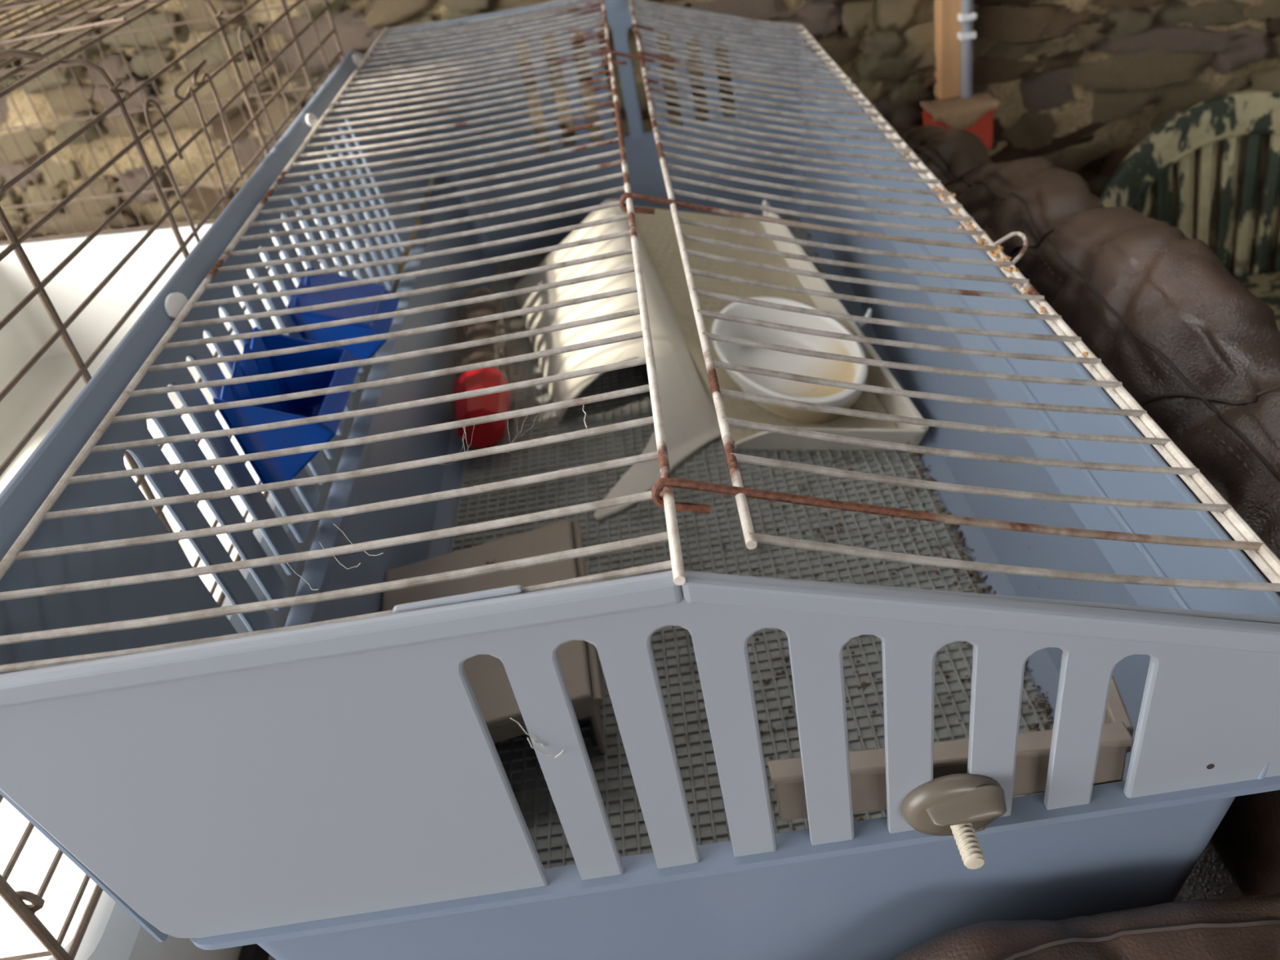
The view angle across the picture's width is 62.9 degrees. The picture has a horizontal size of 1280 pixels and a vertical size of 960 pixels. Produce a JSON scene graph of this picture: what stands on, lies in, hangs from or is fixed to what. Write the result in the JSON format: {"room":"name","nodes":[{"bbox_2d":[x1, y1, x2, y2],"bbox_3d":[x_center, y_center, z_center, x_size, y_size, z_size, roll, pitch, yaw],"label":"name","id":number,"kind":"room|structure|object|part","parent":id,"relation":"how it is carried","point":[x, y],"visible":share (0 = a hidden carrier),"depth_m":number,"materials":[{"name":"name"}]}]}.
{"room":"storage room","nodes":[
{"label":"storage room","id":0,"kind":"room"},
{"bbox_2d":[268,954,275,959],"bbox_3d":[-4.027,1.317,0.956,10.752,0.024,14.400,-10,34,3],"label":"floor","id":1,"kind":"structure","parent":0,"point":[270,957],"depth_m":1.06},
{"bbox_2d":[238,943,269,959],"bbox_3d":[-0.501,0.275,1.065,0.562,0.369,0.948,-10,34,3],"label":"bench","id":2,"kind":"object","parent":1,"relation":"on","point":[251,952],"visible":0.02,"depth_m":0.64,"materials":[{"name":"black"}]},
{"bbox_2d":[0,0,400,959],"bbox_3d":[-0.567,-0.101,0.873,0.591,0.477,1.100,-10,34,3],"label":"wire cage","id":3,"kind":"object","parent":2,"relation":"on","point":[66,304],"visible":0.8,"depth_m":0.83,"materials":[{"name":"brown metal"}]},
{"bbox_3d":[-0.713,-0.226,0.696,0.352,0.004,0.948,-10,34,3],"label":"panel","id":4,"kind":"part","parent":3,"relation":"part of","materials":[{"name":"brown metal"}]},
{"bbox_2d":[891,124,1279,959],"bbox_3d":[0.136,0.104,0.894,0.632,0.627,1.395,-10,34,3],"label":"leather sofa","id":5,"kind":"object","parent":1,"relation":"on","point":[1198,351],"visible":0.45,"depth_m":0.58,"materials":[{"name":"brown leather"}]},
{"bbox_2d":[0,0,1279,959],"bbox_3d":[-0.005,-0.135,0.793,0.501,0.292,1.047,-10,34,3],"label":"cage","id":6,"kind":"object","parent":5,"relation":"on","point":[333,782],"depth_m":0.45,"materials":[{"name":"plastic"}]},
{"bbox_2d":[213,326,360,484],"bbox_3d":[-0.202,-0.050,0.619,0.058,0.067,0.089,-10,34,3],"label":"pet feeder","id":7,"kind":"object","parent":6,"relation":"hanging from","point":[285,468],"visible":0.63,"depth_m":0.60,"materials":[{"name":"blue plastic"}]},
{"bbox_3d":[-0.225,-0.048,0.619,0.008,0.063,0.089,-10,34,3],"label":"plate","id":8,"kind":"part","parent":7,"relation":"part of","materials":[{"name":"blue plastic"}]},
{"bbox_3d":[-0.199,-0.024,0.585,0.058,0.062,0.003,-10,34,3],"label":"panel","id":9,"kind":"part","parent":7,"relation":"part of","materials":[{"name":"blue plastic"}]},
{"bbox_3d":[-0.204,-0.072,0.656,0.058,0.062,0.003,-10,34,3],"label":"panel","id":10,"kind":"part","parent":7,"relation":"part of","materials":[{"name":"blue plastic"}]},
{"bbox_3d":[-0.134,-0.235,0.737,0.245,0.008,1.013,-10,34,3],"label":"wire lid","id":11,"kind":"part","parent":6,"relation":"part of","materials":[{"name":"white metal"}]},
{"bbox_2d":[286,266,399,370],"bbox_3d":[-0.205,-0.114,0.743,0.058,0.067,0.068,-10,34,3],"label":"pet feeder","id":12,"kind":"object","parent":6,"relation":"hanging from","point":[365,350],"visible":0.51,"depth_m":0.72,"materials":[{"name":"blue plastic"}]},
{"bbox_3d":[-0.228,-0.112,0.743,0.008,0.063,0.067,-10,34,3],"label":"plate","id":13,"kind":"part","parent":12,"relation":"part of","materials":[{"name":"blue plastic"}]},
{"bbox_3d":[-0.203,-0.094,0.717,0.058,0.062,0.003,-10,34,3],"label":"panel","id":14,"kind":"part","parent":12,"relation":"part of","materials":[{"name":"blue plastic"}]},
{"bbox_2d":[286,404,667,757],"bbox_3d":[-0.058,0.040,0.388,0.125,0.073,0.118,-20,35,-13],"label":"cobweb","id":15,"kind":"object","parent":6,"relation":"attached to","point":[586,426],"visible":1,"depth_m":0.36,"materials":[{"name":"beige"}]},
{"bbox_2d":[453,286,510,448],"bbox_3d":[-0.150,-0.112,0.988,0.052,0.050,0.270,-12,34,-1],"label":"water bottle","id":16,"kind":"object","parent":6,"relation":"in","point":[489,434],"visible":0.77,"depth_m":0.92,"materials":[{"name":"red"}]},
{"bbox_2d":[381,520,604,754],"bbox_3d":[-0.092,0.108,0.654,0.133,0.052,0.178,-12,34,-1],"label":"box","id":17,"kind":"object","parent":6,"relation":"in","point":[487,677],"visible":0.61,"depth_m":0.67,"materials":[{"name":"beige plastic"}]},
{"bbox_3d":[-0.046,-0.460,1.177,0.454,0.161,0.015,-10,34,3],"label":"panel","id":18,"kind":"part","parent":6,"relation":"part of","materials":[{"name":"blue plastic"}]},
{"bbox_3d":[0.011,0.089,0.365,0.501,0.158,0.014,-10,34,3],"label":"panel","id":19,"kind":"part","parent":6,"relation":"part of","materials":[{"name":"plastic"}]},
{"bbox_2d":[510,198,928,520],"bbox_3d":[0.024,-0.152,0.952,0.272,0.102,0.490,-16,34,-6],"label":"hut","id":20,"kind":"object","parent":6,"relation":"in","point":[690,419],"visible":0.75,"depth_m":0.94,"materials":[{"name":"beige plastic"}]},
{"bbox_2d":[626,204,908,444],"bbox_3d":[0.092,-0.154,0.936,0.121,0.093,0.413,-16,34,-6],"label":"tray","id":21,"kind":"object","parent":20,"relation":"on","point":[689,414],"depth_m":0.92,"materials":[{"name":"plastic"}]},
{"bbox_2d":[711,296,867,422],"bbox_3d":[0.120,-0.095,0.849,0.094,0.065,0.148,-32,39,-28],"label":"bowl","id":22,"kind":"object","parent":20,"relation":"on","point":[758,357],"visible":0.73,"depth_m":0.86,"materials":[{"name":"ceramic"}]},
{"bbox_2d":[855,308,871,328],"bbox_3d":[0.189,-0.136,0.878,0.015,0.014,0.008,-16,34,-6],"label":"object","id":23,"kind":"object","parent":20,"relation":"attached to","point":[868,314],"visible":0.67,"depth_m":0.88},
{"bbox_2d":[715,229,1053,831],"bbox_3d":[0.134,-0.039,0.844,0.170,0.004,0.839,-10,34,3],"label":"droppings","id":24,"kind":"object","parent":6,"relation":"on","point":[957,533],"visible":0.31,"depth_m":0.68},
{"bbox_3d":[0.135,0.111,0.409,0.161,0.037,0.067,-22,36,-15],"label":"clamp bracket","id":25,"kind":"part","parent":6,"relation":"part of","materials":[{"name":"beige plastic"}]},
{"bbox_3d":[0.118,0.123,0.394,0.038,0.030,0.008,-10,34,3],"label":"knob","id":26,"kind":"part","parent":6,"relation":"part of","materials":[{"name":"plastic"}]},
{"bbox_3d":[0.107,-0.237,0.744,0.191,0.069,0.982,-10,34,3],"label":"wire lid","id":27,"kind":"part","parent":6,"relation":"part of","materials":[{"name":"white metal"}]},
{"bbox_2d":[913,166,1088,356],"bbox_3d":[0.208,-0.143,0.631,0.016,0.005,0.297,-10,34,3],"label":"clump","id":28,"kind":"object","parent":6,"relation":"on","point":[995,253],"visible":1,"depth_m":0.62,"materials":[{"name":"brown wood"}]},
{"bbox_3d":[0.064,-0.020,0.796,0.542,0.088,1.375,-10,34,3],"label":"seat","id":29,"kind":"part","parent":5,"relation":"part of","materials":[{"name":"leather"}]},
{"bbox_2d":[1097,90,1279,331],"bbox_3d":[0.771,-0.168,1.239,0.446,0.470,0.397,-10,34,3],"label":"garden chair","id":30,"kind":"object","parent":1,"relation":"on","point":[1252,113],"visible":0.31,"depth_m":1.30,"materials":[{"name":"paint"}]},
{"bbox_3d":[0.748,-0.328,1.317,0.446,0.292,0.087,-10,34,3],"label":"frame","id":31,"kind":"part","parent":30,"relation":"part of","materials":[{"name":"paint"}]},
{"bbox_3d":[0.769,-0.168,1.205,0.336,0.038,0.341,-10,34,3],"label":"seat","id":32,"kind":"part","parent":30,"relation":"part of","materials":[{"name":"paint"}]},
{"bbox_2d":[0,0,1279,276],"bbox_3d":[-0.437,-0.678,1.201,3.200,1.836,0.083,-10,34,3],"label":"wall","id":33,"kind":"structure","parent":0,"point":[1079,85],"depth_m":1.32,"materials":[{"name":"stone"}]},
{"bbox_2d":[933,0,961,100],"bbox_3d":[0.352,-0.696,1.197,0.028,0.504,0.029,-10,34,3],"label":"wooden post","id":34,"kind":"object","parent":33,"relation":"attached to","point":[947,25],"visible":1,"depth_m":1.29,"materials":[{"name":"brown wood"}]},
{"bbox_2d":[957,0,976,98],"bbox_3d":[0.370,-0.688,1.180,0.020,0.504,0.016,-10,34,3],"label":"conduit pipe","id":35,"kind":"object","parent":34,"relation":"attached to","point":[967,15],"visible":1,"depth_m":1.28,"materials":[{"name":"grey metal"}]},
{"bbox_2d":[920,89,1001,149],"bbox_3d":[0.408,-0.453,1.333,0.087,0.064,0.056,-10,34,3],"label":"box","id":36,"kind":"object","parent":33,"relation":"attached to","point":[974,114],"visible":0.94,"depth_m":1.31,"materials":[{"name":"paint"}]}
]}

